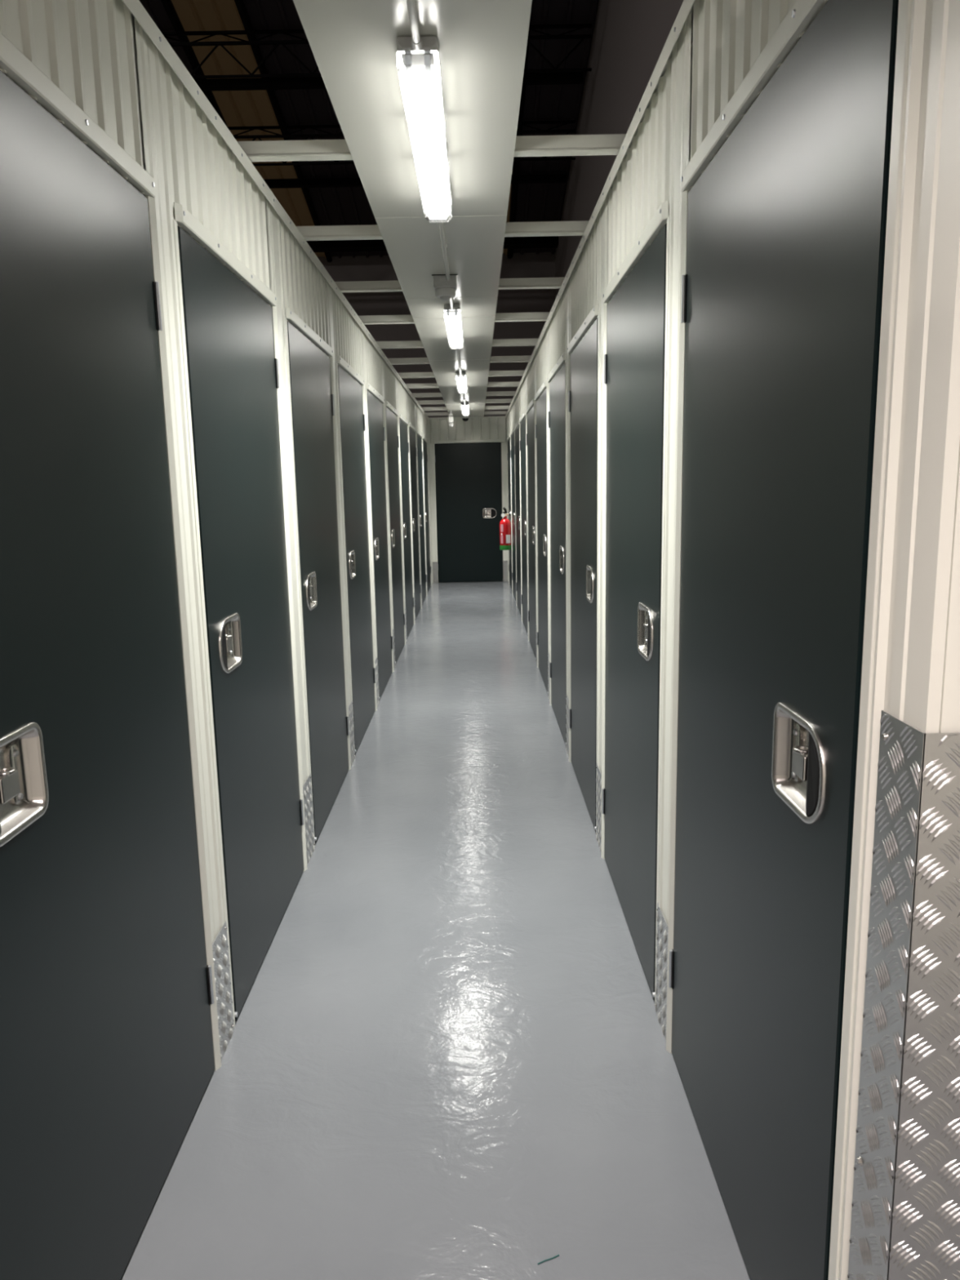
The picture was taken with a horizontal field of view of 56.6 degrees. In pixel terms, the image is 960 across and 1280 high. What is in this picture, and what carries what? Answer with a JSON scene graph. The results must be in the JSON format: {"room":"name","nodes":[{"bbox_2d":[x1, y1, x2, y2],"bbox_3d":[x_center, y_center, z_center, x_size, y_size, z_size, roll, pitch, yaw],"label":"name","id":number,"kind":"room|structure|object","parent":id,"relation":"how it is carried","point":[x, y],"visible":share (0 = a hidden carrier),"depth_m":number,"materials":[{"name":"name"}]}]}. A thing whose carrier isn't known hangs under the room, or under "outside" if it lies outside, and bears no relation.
{"room":"self-storage corridor","nodes":[
{"label":"self-storage corridor","id":0,"kind":"room"},
{"bbox_2d":[3,35,361,373],"bbox_3d":[-0.771,-0.994,7.145,0.015,2.443,12.574,-1,10,0],"label":"wall","id":1,"kind":"structure","parent":0,"point":[135,40],"depth_m":2.00,"materials":[{"name":"beige metal"}]},
{"bbox_2d":[0,0,155,197],"bbox_3d":[-0.710,-1.042,1.383,0.022,0.367,1.036,-1,10,0],"label":"wall panel","id":2,"kind":"object","parent":1,"relation":"attached to","point":[76,59],"depth_m":1.62,"materials":[{"name":"beige metal"}]},
{"bbox_2d":[0,70,214,1279],"bbox_3d":[-0.701,0.155,1.593,0.046,2.060,0.995,-1,10,0],"label":"door","id":3,"kind":"structure","parent":1,"relation":"in","point":[107,1061],"depth_m":1.55,"materials":[{"name":"black paint"}]},
{"bbox_2d":[133,17,235,1071],"bbox_3d":[-0.705,-0.124,2.147,0.038,2.437,0.192,-1,10,0],"label":"trim","id":4,"kind":"structure","parent":1,"relation":"attached to","point":[163,228],"depth_m":2.11,"materials":[{"name":"beige metal"}]},
{"bbox_2d":[161,54,276,306],"bbox_3d":[-0.716,-1.245,2.550,0.022,0.367,1.036,-1,10,0],"label":"wall panel","id":5,"kind":"object","parent":1,"relation":"attached to","point":[216,202],"depth_m":2.42,"materials":[{"name":"beige metal"}]},
{"bbox_2d":[212,920,234,1059],"bbox_3d":[-0.671,0.918,2.326,0.005,0.322,0.145,-1,10,0],"label":"kick plate","id":6,"kind":"object","parent":1,"relation":"attached to","point":[220,945],"visible":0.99,"depth_m":2.33,"materials":[{"name":"silver metal"}]},
{"bbox_2d":[177,225,303,1021],"bbox_3d":[-0.706,-0.047,2.760,0.046,2.060,0.995,-1,10,0],"label":"door","id":7,"kind":"structure","parent":1,"relation":"in","point":[233,374],"depth_m":2.62,"materials":[{"name":"black metal"}]},
{"bbox_2d":[122,0,428,420],"bbox_3d":[-0.763,-2.178,6.933,0.078,0.046,12.586,-1,10,0],"label":"trim","id":8,"kind":"structure","parent":1,"relation":"attached to","point":[135,7],"depth_m":2.49,"materials":[{"name":"beige metal"}]},
{"bbox_2d":[266,198,315,871],"bbox_3d":[-0.710,-0.331,3.339,0.038,2.437,0.242,-1,10,0],"label":"trim","id":9,"kind":"structure","parent":1,"relation":"attached to","point":[280,322],"depth_m":3.31,"materials":[{"name":"beige metal"}]},
{"bbox_2d":[280,217,333,356],"bbox_3d":[-0.722,-1.456,3.767,0.022,0.367,1.036,-1,10,0],"label":"wall panel","id":10,"kind":"object","parent":1,"relation":"attached to","point":[304,289],"depth_m":3.68,"materials":[{"name":"beige metal"}]},
{"bbox_2d":[302,773,315,865],"bbox_3d":[-0.677,0.711,3.519,0.005,0.322,0.195,-1,10,0],"label":"kick plate","id":11,"kind":"object","parent":1,"relation":"attached to","point":[307,787],"visible":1,"depth_m":3.53,"materials":[{"name":"silver metal"}]},
{"bbox_2d":[287,321,349,843],"bbox_3d":[-0.712,-0.259,3.977,0.046,2.060,0.995,-1,10,0],"label":"door","id":12,"kind":"structure","parent":1,"relation":"in","point":[313,408],"depth_m":3.88,"materials":[{"name":"black metal"}]},
{"bbox_2d":[325,280,355,769],"bbox_3d":[-0.716,-0.542,4.556,0.038,2.437,0.242,-1,10,0],"label":"trim","id":13,"kind":"structure","parent":1,"relation":"attached to","point":[330,292],"depth_m":4.53,"materials":[{"name":"beige metal"}]},
{"bbox_2d":[333,289,364,385],"bbox_3d":[-0.728,-1.667,4.984,0.022,0.367,1.036,-1,10,0],"label":"wall panel","id":14,"kind":"object","parent":1,"relation":"attached to","point":[347,329],"depth_m":4.91,"materials":[{"name":"beige metal"}]},
{"bbox_2d":[348,700,355,765],"bbox_3d":[-0.683,0.499,4.735,0.005,0.322,0.195,-1,10,0],"label":"kick plate","id":15,"kind":"object","parent":1,"relation":"attached to","point":[350,706],"visible":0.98,"depth_m":4.75,"materials":[{"name":"silver metal"}]},
{"bbox_2d":[337,365,375,754],"bbox_3d":[-0.718,-0.470,5.194,0.046,2.060,0.995,-1,10,0],"label":"door","id":16,"kind":"structure","parent":1,"relation":"in","point":[353,425],"depth_m":5.12,"materials":[{"name":"black metal"}]},
{"bbox_2d":[359,325,379,711],"bbox_3d":[-0.722,-0.753,5.773,0.038,2.437,0.242,-1,10,0],"label":"trim","id":17,"kind":"structure","parent":1,"relation":"attached to","point":[362,332],"depth_m":5.74,"materials":[{"name":"beige metal"}]},
{"bbox_2d":[364,333,384,403],"bbox_3d":[-0.734,-1.878,6.201,0.022,0.367,1.036,-1,10,0],"label":"wall panel","id":18,"kind":"object","parent":1,"relation":"attached to","point":[372,357],"depth_m":6.18,"materials":[{"name":"beige metal"}]},
{"bbox_2d":[366,390,392,699],"bbox_3d":[-0.724,-0.681,6.411,0.046,2.060,0.995,-1,10,0],"label":"door","id":19,"kind":"structure","parent":1,"relation":"in","point":[376,430],"depth_m":6.35,"materials":[{"name":"black metal"}]},
{"bbox_2d":[380,355,394,672],"bbox_3d":[-0.728,-0.965,6.990,0.038,2.437,0.242,-1,10,0],"label":"trim","id":20,"kind":"structure","parent":1,"relation":"attached to","point":[381,357],"depth_m":6.95,"materials":[{"name":"beige metal"}]},
{"bbox_2d":[383,360,398,416],"bbox_3d":[-0.740,-2.089,7.418,0.022,0.367,1.036,-1,10,0],"label":"wall panel","id":21,"kind":"object","parent":1,"relation":"attached to","point":[389,376],"depth_m":7.40,"materials":[{"name":"beige metal"}]},
{"bbox_2d":[386,407,404,664],"bbox_3d":[-0.730,-0.892,7.628,0.046,2.060,0.995,-1,10,0],"label":"door","id":22,"kind":"structure","parent":1,"relation":"in","point":[393,439],"depth_m":7.58,"materials":[{"name":"black metal"}]},
{"bbox_2d":[395,375,405,644],"bbox_3d":[-0.734,-1.176,8.207,0.038,2.437,0.242,-1,10,0],"label":"trim","id":23,"kind":"structure","parent":1,"relation":"attached to","point":[396,378],"depth_m":8.16,"materials":[{"name":"beige metal"}]},
{"bbox_2d":[397,378,408,425],"bbox_3d":[-0.746,-2.301,8.634,0.022,0.367,1.036,-1,10,0],"label":"wall panel","id":24,"kind":"object","parent":1,"relation":"attached to","point":[402,390],"depth_m":8.62,"materials":[{"name":"beige metal"}]},
{"bbox_2d":[399,418,413,638],"bbox_3d":[-0.736,-1.103,8.844,0.046,2.060,0.995,-1,10,0],"label":"door","id":25,"kind":"structure","parent":1,"relation":"in","point":[404,444],"depth_m":8.80,"materials":[{"name":"black metal"}]},
{"bbox_2d":[405,390,414,624],"bbox_3d":[-0.740,-1.387,9.423,0.038,2.437,0.242,-1,10,0],"label":"trim","id":26,"kind":"structure","parent":1,"relation":"attached to","point":[406,392],"depth_m":9.37,"materials":[{"name":"beige metal"}]},
{"bbox_2d":[408,393,416,432],"bbox_3d":[-0.752,-2.512,9.851,0.022,0.367,1.036,-1,10,0],"label":"wall panel","id":27,"kind":"object","parent":1,"relation":"attached to","point":[411,402],"depth_m":9.84,"materials":[{"name":"beige metal"}]},
{"bbox_2d":[408,427,421,618],"bbox_3d":[-0.742,-1.315,10.061,0.046,2.060,0.995,-1,10,0],"label":"door","id":28,"kind":"structure","parent":1,"relation":"in","point":[413,450],"depth_m":10.02,"materials":[{"name":"black metal"}]},
{"bbox_2d":[413,400,422,608],"bbox_3d":[-0.746,-1.598,10.640,0.038,2.437,0.242,-1,10,0],"label":"trim","id":29,"kind":"structure","parent":1,"relation":"attached to","point":[414,401],"depth_m":10.57,"materials":[{"name":"beige metal"}]},
{"bbox_2d":[415,403,422,437],"bbox_3d":[-0.758,-2.723,11.068,0.022,0.367,1.036,-1,10,0],"label":"wall panel","id":30,"kind":"object","parent":1,"relation":"attached to","point":[418,410],"depth_m":11.06,"materials":[{"name":"beige metal"}]},
{"bbox_2d":[417,434,426,604],"bbox_3d":[-0.748,-1.526,11.278,0.046,2.060,0.995,-1,10,0],"label":"door","id":31,"kind":"structure","parent":1,"relation":"in","point":[420,453],"depth_m":11.24,"materials":[{"name":"black metal"}]},
{"bbox_2d":[420,409,426,595],"bbox_3d":[-0.752,-1.809,11.857,0.038,2.437,0.242,-1,10,0],"label":"trim","id":32,"kind":"structure","parent":1,"relation":"attached to","point":[420,410],"depth_m":11.79,"materials":[{"name":"beige metal"}]},
{"bbox_2d":[422,440,431,591],"bbox_3d":[-0.754,-1.737,12.495,0.046,2.060,0.995,-1,10,0],"label":"door","id":33,"kind":"structure","parent":1,"relation":"in","point":[424,443],"depth_m":12.46,"materials":[{"name":"black metal"}]},
{"bbox_2d":[426,417,431,586],"bbox_3d":[-0.758,-2.031,13.134,0.038,2.437,0.364,-1,10,0],"label":"trim","id":34,"kind":"structure","parent":1,"relation":"attached to","point":[426,418],"depth_m":13.10,"materials":[{"name":"beige metal"}]},
{"bbox_2d":[138,0,599,262],"bbox_3d":[-7.366,-7.749,6.231,17.613,4.942,21.024,-1,10,0],"label":"roof","id":35,"kind":"structure","parent":0,"point":[254,61],"depth_m":12.37,"materials":[{"name":"grey metal"}]},
{"bbox_2d":[293,0,532,417],"bbox_3d":[-0.159,-2.044,5.862,0.497,0.037,14.809,-1,10,0],"label":"ceiling","id":36,"kind":"structure","parent":0,"point":[482,44],"depth_m":2.58,"materials":[{"name":"white"}]},
{"bbox_2d":[406,0,420,43],"bbox_3d":[-0.137,-1.190,1.132,0.026,0.030,1.704,-1,10,0],"label":"conduit","id":37,"kind":"object","parent":36,"relation":"attached to","point":[411,4],"visible":1,"depth_m":1.88,"materials":[{"name":"grey metal"}]},
{"bbox_2d":[395,36,452,222],"bbox_3d":[-0.144,-1.417,2.579,0.101,0.078,1.221,-1,10,0],"label":"lamp","id":38,"kind":"object","parent":36,"relation":"attached to","point":[419,68],"visible":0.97,"depth_m":2.29,"materials":[{"name":"grey plastic"}]},
{"bbox_2d":[236,133,626,161],"bbox_3d":[-0.141,-1.512,2.739,1.201,0.046,0.044,-1,10,0],"label":"ceiling beam","id":39,"kind":"structure","parent":36,"relation":"attached to","point":[607,144],"depth_m":2.72,"materials":[{"name":"beige metal"}]},
{"bbox_2d":[296,220,589,240],"bbox_3d":[-0.146,-1.667,3.631,1.201,0.046,0.044,-1,10,0],"label":"ceiling beam","id":40,"kind":"structure","parent":36,"relation":"attached to","point":[542,228],"depth_m":3.61,"materials":[{"name":"beige metal"}]},
{"bbox_2d":[437,218,449,280],"bbox_3d":[-0.150,-1.640,3.721,0.026,0.030,1.102,-1,10,0],"label":"conduit","id":41,"kind":"object","parent":36,"relation":"attached to","point":[443,245],"visible":0.84,"depth_m":3.70,"materials":[{"name":"grey"}]},
{"bbox_2d":[431,274,457,291],"bbox_3d":[-0.169,-1.730,4.321,0.124,0.058,0.114,-1,10,0],"label":"junction box","id":42,"kind":"object","parent":36,"relation":"attached to","point":[440,281],"visible":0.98,"depth_m":4.27,"materials":[{"name":"grey plastic"}]},
{"bbox_2d":[435,287,455,301],"bbox_3d":[-0.168,-1.675,4.332,0.098,0.052,0.098,-1,10,0],"label":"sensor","id":43,"kind":"object","parent":42,"relation":"attached to","point":[445,294],"visible":1,"depth_m":4.30,"materials":[{"name":"white plastic"}]},
{"bbox_2d":[334,277,564,292],"bbox_3d":[-0.151,-1.837,4.611,1.201,0.046,0.044,-1,10,0],"label":"ceiling beam","id":44,"kind":"structure","parent":36,"relation":"attached to","point":[527,282],"depth_m":4.59,"materials":[{"name":"beige metal"}]},
{"bbox_2d":[443,304,463,349],"bbox_3d":[-0.158,-1.929,5.531,0.101,0.078,1.224,-1,10,0],"label":"lamp","id":45,"kind":"object","parent":36,"relation":"attached to","point":[452,316],"visible":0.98,"depth_m":5.25,"materials":[{"name":"grey plastic"}]},
{"bbox_2d":[444,312,461,347],"bbox_3d":[-0.158,-1.917,5.551,0.088,0.034,1.084,-1,10,0],"label":"diffuser","id":46,"kind":"object","parent":45,"relation":"attached to","point":[452,322],"depth_m":5.34,"materials":[{"name":"white plastic"}]},
{"bbox_2d":[358,311,550,324],"bbox_3d":[-0.155,-1.997,5.533,1.201,0.046,0.044,-1,10,0],"label":"ceiling beam","id":47,"kind":"structure","parent":36,"relation":"attached to","point":[540,316],"depth_m":5.51,"materials":[{"name":"beige metal"}]},
{"bbox_2d":[376,337,538,348],"bbox_3d":[-0.160,-2.169,6.519,1.201,0.046,0.044,-1,10,0],"label":"ceiling beam","id":48,"kind":"structure","parent":36,"relation":"attached to","point":[495,342],"depth_m":6.50,"materials":[{"name":"beige metal"}]},
{"bbox_2d":[387,355,531,364],"bbox_3d":[-0.164,-2.318,7.380,1.201,0.046,0.044,-1,10,0],"label":"ceiling beam","id":49,"kind":"structure","parent":36,"relation":"attached to","point":[493,358],"depth_m":7.36,"materials":[{"name":"beige metal"}]},
{"bbox_2d":[397,369,524,377],"bbox_3d":[-0.169,-2.480,8.316,1.201,0.046,0.044,-1,10,0],"label":"ceiling beam","id":50,"kind":"structure","parent":36,"relation":"attached to","point":[491,373],"depth_m":8.30,"materials":[{"name":"beige metal"}]},
{"bbox_2d":[455,371,467,393],"bbox_3d":[-0.173,-2.441,8.477,0.101,0.078,1.224,-1,10,0],"label":"lamp","id":51,"kind":"object","parent":36,"relation":"attached to","point":[461,380],"visible":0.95,"depth_m":8.09,"materials":[{"name":"grey plastic"}]},
{"bbox_2d":[405,381,519,388],"bbox_3d":[-0.173,-2.638,9.222,1.201,0.046,0.044,-1,10,0],"label":"ceiling beam","id":52,"kind":"structure","parent":36,"relation":"attached to","point":[515,384],"depth_m":9.20,"materials":[{"name":"beige metal"}]},
{"bbox_2d":[412,391,515,397],"bbox_3d":[-0.178,-2.800,10.158,1.201,0.046,0.044,-1,10,0],"label":"ceiling beam","id":53,"kind":"structure","parent":36,"relation":"attached to","point":[499,393],"depth_m":10.14,"materials":[{"name":"beige metal"}]},
{"bbox_2d":[417,398,512,404],"bbox_3d":[-0.182,-2.954,11.045,1.201,0.046,0.044,-1,10,0],"label":"ceiling beam","id":54,"kind":"structure","parent":36,"relation":"attached to","point":[508,400],"depth_m":11.03,"materials":[{"name":"beige metal"}]},
{"bbox_2d":[422,405,509,410],"bbox_3d":[-0.187,-3.116,11.981,1.201,0.046,0.044,-1,10,0],"label":"ceiling beam","id":55,"kind":"structure","parent":36,"relation":"attached to","point":[486,407],"depth_m":11.96,"materials":[{"name":"beige metal"}]},
{"bbox_2d":[425,410,507,415],"bbox_3d":[-0.191,-3.267,12.848,1.201,0.046,0.044,-1,10,0],"label":"ceiling beam","id":56,"kind":"structure","parent":36,"relation":"attached to","point":[500,412],"depth_m":12.83,"materials":[{"name":"beige metal"}]},
{"bbox_2d":[293,0,532,217],"bbox_3d":[-0.140,-1.351,1.866,0.497,0.036,2.998,-1,10,0],"label":"ceiling panel","id":57,"kind":"object","parent":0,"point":[482,44],"depth_m":2.27,"materials":[{"name":"white"}]},
{"bbox_2d":[120,581,750,1279],"bbox_3d":[-0.001,0.406,6.312,10.000,0.060,15.500,-1,10,0],"label":"floor","id":58,"kind":"structure","parent":0,"point":[446,1057],"depth_m":2.32,"materials":[{"name":"grey paint"}]},
{"bbox_2d":[316,252,555,417],"bbox_3d":[-7.262,-4.398,17.521,17.705,5.950,0.100,-1,10,0],"label":"ceiling","id":59,"kind":"structure","parent":0,"point":[361,268],"depth_m":17.15,"materials":[{"name":"grey metal"}]},
{"bbox_2d":[374,216,506,297],"bbox_3d":[-0.150,-1.732,4.063,0.497,0.036,1.458,-1,10,0],"label":"ceiling panel","id":60,"kind":"object","parent":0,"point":[475,244],"depth_m":3.85,"materials":[{"name":"white"}]},
{"bbox_2d":[404,296,497,318],"bbox_3d":[-0.155,-1.906,5.063,0.497,0.036,0.568,-1,10,0],"label":"ceiling panel","id":61,"kind":"object","parent":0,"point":[470,306],"depth_m":5.02,"materials":[{"name":"white"}]},
{"bbox_2d":[413,316,495,360],"bbox_3d":[-0.161,-2.112,6.255,0.497,0.036,1.848,-1,10,0],"label":"ceiling panel","id":62,"kind":"object","parent":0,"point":[477,331],"depth_m":6.10,"materials":[{"name":"white"}]},
{"bbox_2d":[428,359,490,386],"bbox_3d":[-0.170,-2.437,8.127,0.497,0.036,1.948,-1,10,0],"label":"ceiling panel","id":63,"kind":"object","parent":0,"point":[477,371],"depth_m":7.87,"materials":[{"name":"white metal"}]},
{"bbox_2d":[438,386,487,404],"bbox_3d":[-0.180,-2.775,10.073,0.497,0.036,1.998,-1,10,0],"label":"ceiling panel","id":64,"kind":"object","parent":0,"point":[475,394],"depth_m":9.97,"materials":[{"name":"white"}]},
{"bbox_2d":[445,404,484,417],"bbox_3d":[-0.190,-3.126,12.093,0.497,0.036,2.098,-1,10,0],"label":"ceiling panel","id":65,"kind":"object","parent":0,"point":[475,410],"depth_m":11.92,"materials":[{"name":"white metal"}]},
{"bbox_2d":[434,442,503,582],"bbox_3d":[-0.169,-2.094,13.399,1.261,2.447,0.020,-1,10,0],"label":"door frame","id":66,"kind":"structure","parent":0,"point":[477,442],"depth_m":13.60,"materials":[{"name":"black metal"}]},
{"bbox_2d":[428,444,438,582],"bbox_3d":[-0.711,-1.887,13.378,0.126,2.068,0.023,-3,10,-11],"label":"trim","id":67,"kind":"structure","parent":66,"relation":"attached to","point":[431,446],"depth_m":13.35,"materials":[{"name":"beige metal"}]},
{"bbox_2d":[427,416,506,444],"bbox_3d":[-0.188,-3.104,13.171,1.221,0.376,0.042,-1,10,0],"label":"wall panel","id":68,"kind":"object","parent":66,"relation":"attached to","point":[476,429],"depth_m":13.18,"materials":[{"name":"beige metal"}]},
{"bbox_2d":[434,442,503,582],"bbox_3d":[-0.160,-1.903,13.384,0.995,2.060,0.046,-1,10,0],"label":"door","id":69,"kind":"structure","parent":66,"relation":"in","point":[468,476],"depth_m":13.37,"materials":[{"name":"black metal"}]},
{"bbox_2d":[501,442,508,581],"bbox_3d":[0.393,-1.909,13.379,0.114,2.068,0.023,-3,10,-12],"label":"trim","id":70,"kind":"structure","parent":66,"relation":"attached to","point":[504,445],"depth_m":13.30,"materials":[{"name":"beige metal"}]},
{"bbox_2d":[555,0,683,298],"bbox_3d":[1.544,-5.098,6.735,0.100,10.680,21.000,-1,10,0],"label":"wall","id":71,"kind":"structure","parent":0,"point":[628,40],"depth_m":10.03,"materials":[{"name":"grey metal"}]},
{"bbox_2d":[607,41,693,284],"bbox_3d":[0.495,-1.019,7.146,0.015,2.443,12.574,-1,10,0],"label":"wall","id":72,"kind":"structure","parent":0,"point":[692,42],"depth_m":2.08,"materials":[{"name":"beige metal"}]},
{"bbox_2d":[499,506,511,550],"bbox_3d":[0.351,-1.498,11.973,0.180,0.571,0.158,-3,10,-8],"label":"fire extinguisher","id":73,"kind":"object","parent":72,"relation":"attached to","point":[505,537],"visible":0.92,"depth_m":11.92,"materials":[{"name":"red metal"}]},
{"bbox_2d":[506,438,511,588],"bbox_3d":[0.433,-1.770,12.551,0.046,2.060,0.995,-1,10,0],"label":"door","id":74,"kind":"structure","parent":72,"relation":"in","point":[508,441],"depth_m":12.51,"materials":[{"name":"black metal"}]},
{"bbox_2d":[510,432,515,600],"bbox_3d":[0.439,-1.559,11.334,0.046,2.060,0.995,-1,10,0],"label":"door","id":75,"kind":"structure","parent":72,"relation":"in","point":[512,451],"depth_m":11.30,"materials":[{"name":"black metal"}]},
{"bbox_2d":[513,399,517,606],"bbox_3d":[0.436,-1.631,10.696,0.038,2.437,0.242,-1,10,0],"label":"trim","id":76,"kind":"structure","parent":72,"relation":"attached to","point":[514,399],"depth_m":10.58,"materials":[{"name":"beige metal"}]},
{"bbox_2d":[514,426,520,614],"bbox_3d":[0.445,-1.347,10.117,0.046,2.060,0.995,-1,10,0],"label":"door","id":77,"kind":"structure","parent":72,"relation":"in","point":[517,431],"depth_m":10.09,"materials":[{"name":"black metal"}]},
{"bbox_2d":[518,387,522,621],"bbox_3d":[0.442,-1.420,9.479,0.038,2.437,0.242,-1,10,0],"label":"trim","id":78,"kind":"structure","parent":72,"relation":"attached to","point":[519,388],"depth_m":9.39,"materials":[{"name":"beige metal"}]},
{"bbox_2d":[519,377,525,422],"bbox_3d":[0.413,-2.333,8.690,0.022,0.367,1.036,-1,10,0],"label":"wall panel","id":79,"kind":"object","parent":72,"relation":"attached to","point":[522,388],"depth_m":8.68,"materials":[{"name":"beige metal"}]},
{"bbox_2d":[519,417,527,633],"bbox_3d":[0.451,-1.136,8.900,0.046,2.060,0.995,-1,10,0],"label":"door","id":80,"kind":"structure","parent":72,"relation":"in","point":[522,425],"depth_m":8.86,"materials":[{"name":"black metal"}]},
{"bbox_2d":[524,373,529,641],"bbox_3d":[0.448,-1.209,8.262,0.038,2.437,0.242,-1,10,0],"label":"trim","id":81,"kind":"structure","parent":72,"relation":"attached to","point":[526,383],"depth_m":8.16,"materials":[{"name":"beige metal"}]},
{"bbox_2d":[525,358,534,413],"bbox_3d":[0.419,-2.122,7.473,0.022,0.367,1.036,-1,10,0],"label":"wall panel","id":82,"kind":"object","parent":72,"relation":"attached to","point":[530,373],"depth_m":7.46,"materials":[{"name":"beige metal"}]},
{"bbox_2d":[525,405,536,659],"bbox_3d":[0.457,-0.925,7.684,0.046,2.060,0.995,-1,10,0],"label":"door","id":83,"kind":"structure","parent":72,"relation":"in","point":[531,415],"depth_m":7.63,"materials":[{"name":"black metal"}]},
{"bbox_2d":[533,351,538,667],"bbox_3d":[0.454,-0.998,7.046,0.038,2.437,0.242,-1,10,0],"label":"trim","id":84,"kind":"structure","parent":72,"relation":"attached to","point":[535,356],"depth_m":6.97,"materials":[{"name":"beige metal"}]},
{"bbox_2d":[534,331,546,400],"bbox_3d":[0.425,-1.911,6.257,0.022,0.367,1.036,-1,10,0],"label":"wall panel","id":85,"kind":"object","parent":72,"relation":"attached to","point":[541,358],"depth_m":6.24,"materials":[{"name":"beige metal"}]},
{"bbox_2d":[535,388,548,693],"bbox_3d":[0.463,-0.714,6.467,0.046,2.060,0.995,-1,10,0],"label":"door","id":86,"kind":"structure","parent":72,"relation":"in","point":[541,403],"depth_m":6.40,"materials":[{"name":"black metal"}]},
{"bbox_2d":[546,323,551,705],"bbox_3d":[0.460,-0.786,5.829,0.038,2.437,0.242,-1,10,0],"label":"trim","id":87,"kind":"structure","parent":72,"relation":"attached to","point":[548,326],"depth_m":5.78,"materials":[{"name":"beige metal"}]},
{"bbox_2d":[546,287,565,382],"bbox_3d":[0.431,-1.699,5.040,0.022,0.367,1.036,-1,10,0],"label":"wall panel","id":88,"kind":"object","parent":72,"relation":"attached to","point":[557,322],"depth_m":4.98,"materials":[{"name":"beige metal"}]},
{"bbox_2d":[547,361,566,746],"bbox_3d":[0.469,-0.503,5.250,0.046,2.060,0.995,-1,10,0],"label":"door","id":89,"kind":"structure","parent":72,"relation":"in","point":[557,413],"depth_m":5.19,"materials":[{"name":"black metal"}]},
{"bbox_2d":[565,694,568,757],"bbox_3d":[0.473,0.467,4.791,0.005,0.322,0.195,-1,10,0],"label":"kick plate","id":90,"kind":"object","parent":72,"relation":"attached to","point":[566,696],"visible":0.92,"depth_m":4.81,"materials":[{"name":"silver metal"}]},
{"bbox_2d":[565,276,571,762],"bbox_3d":[0.466,-0.575,4.612,0.038,2.437,0.242,-1,10,0],"label":"trim","id":91,"kind":"structure","parent":72,"relation":"attached to","point":[568,284],"depth_m":4.56,"materials":[{"name":"beige metal"}]},
{"bbox_2d":[568,318,597,831],"bbox_3d":[0.474,-0.291,4.033,0.046,2.060,0.995,-1,10,0],"label":"door","id":92,"kind":"structure","parent":72,"relation":"in","point":[583,394],"depth_m":3.95,"materials":[{"name":"black metal"}]},
{"bbox_2d":[567,214,599,354],"bbox_3d":[0.437,-1.488,3.823,0.022,0.367,1.036,-1,10,0],"label":"wall panel","id":93,"kind":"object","parent":72,"relation":"attached to","point":[584,278],"depth_m":3.73,"materials":[{"name":"beige metal"}]},
{"bbox_2d":[595,763,601,852],"bbox_3d":[0.479,0.678,3.575,0.005,0.322,0.195,-1,10,0],"label":"kick plate","id":94,"kind":"object","parent":72,"relation":"attached to","point":[598,780],"visible":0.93,"depth_m":3.59,"materials":[{"name":"silver metal"}]},
{"bbox_2d":[505,0,694,418],"bbox_3d":[0.441,-2.202,6.935,0.078,0.046,12.586,-1,10,0],"label":"trim","id":95,"kind":"structure","parent":72,"relation":"attached to","point":[660,69],"depth_m":2.54,"materials":[{"name":"beige metal"}]},
{"bbox_2d":[595,193,608,859],"bbox_3d":[0.472,-0.364,3.395,0.038,2.437,0.242,-1,10,0],"label":"trim","id":96,"kind":"structure","parent":72,"relation":"attached to","point":[603,213],"depth_m":3.35,"materials":[{"name":"beige metal"}]},
{"bbox_2d":[601,222,666,1000],"bbox_3d":[0.480,-0.080,2.816,0.046,2.060,0.995,-1,10,0],"label":"door","id":97,"kind":"structure","parent":72,"relation":"in","point":[634,357],"depth_m":2.68,"materials":[{"name":"black metal"}]},
{"bbox_2d":[602,57,671,302],"bbox_3d":[0.443,-1.277,2.606,0.022,0.367,1.036,-1,10,0],"label":"wall panel","id":98,"kind":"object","parent":72,"relation":"attached to","point":[638,198],"depth_m":2.47,"materials":[{"name":"beige metal"}]},
{"bbox_2d":[654,902,668,1040],"bbox_3d":[0.485,0.887,2.370,0.005,0.322,0.170,-1,10,0],"label":"kick plate","id":99,"kind":"object","parent":72,"relation":"attached to","point":[662,929],"visible":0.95,"depth_m":2.38,"materials":[{"name":"silver metal"}]},
{"bbox_2d":[654,9,691,1053],"bbox_3d":[0.478,-0.155,2.191,0.038,2.437,0.218,-1,10,0],"label":"trim","id":100,"kind":"structure","parent":72,"relation":"attached to","point":[677,221],"depth_m":2.15,"materials":[{"name":"beige metal"}]},
{"bbox_2d":[680,0,827,191],"bbox_3d":[0.449,-1.070,1.414,0.022,0.367,1.036,-1,10,0],"label":"trim","id":101,"kind":"structure","parent":72,"relation":"attached to","point":[738,46],"depth_m":1.61,"materials":[{"name":"beige metal"}]},
{"bbox_2d":[668,0,898,1279],"bbox_3d":[0.486,0.127,1.624,0.046,2.060,0.995,-1,10,0],"label":"door","id":102,"kind":"structure","parent":72,"relation":"in","point":[782,285],"depth_m":1.41,"materials":[{"name":"black paint"}]},
{"bbox_2d":[828,0,959,1279],"bbox_3d":[0.979,0.038,1.024,1.016,2.437,0.168,-1,10,0],"label":"trim","id":103,"kind":"structure","parent":72,"relation":"attached to","point":[911,659],"depth_m":0.97,"materials":[{"name":"beige metal"}]},
{"bbox_2d":[847,710,959,1279],"bbox_3d":[0.618,0.677,1.049,0.321,1.180,0.097,2,10,18],"label":"guard","id":104,"kind":"object","parent":72,"relation":"attached to","point":[905,1222],"visible":1,"depth_m":1.02,"materials":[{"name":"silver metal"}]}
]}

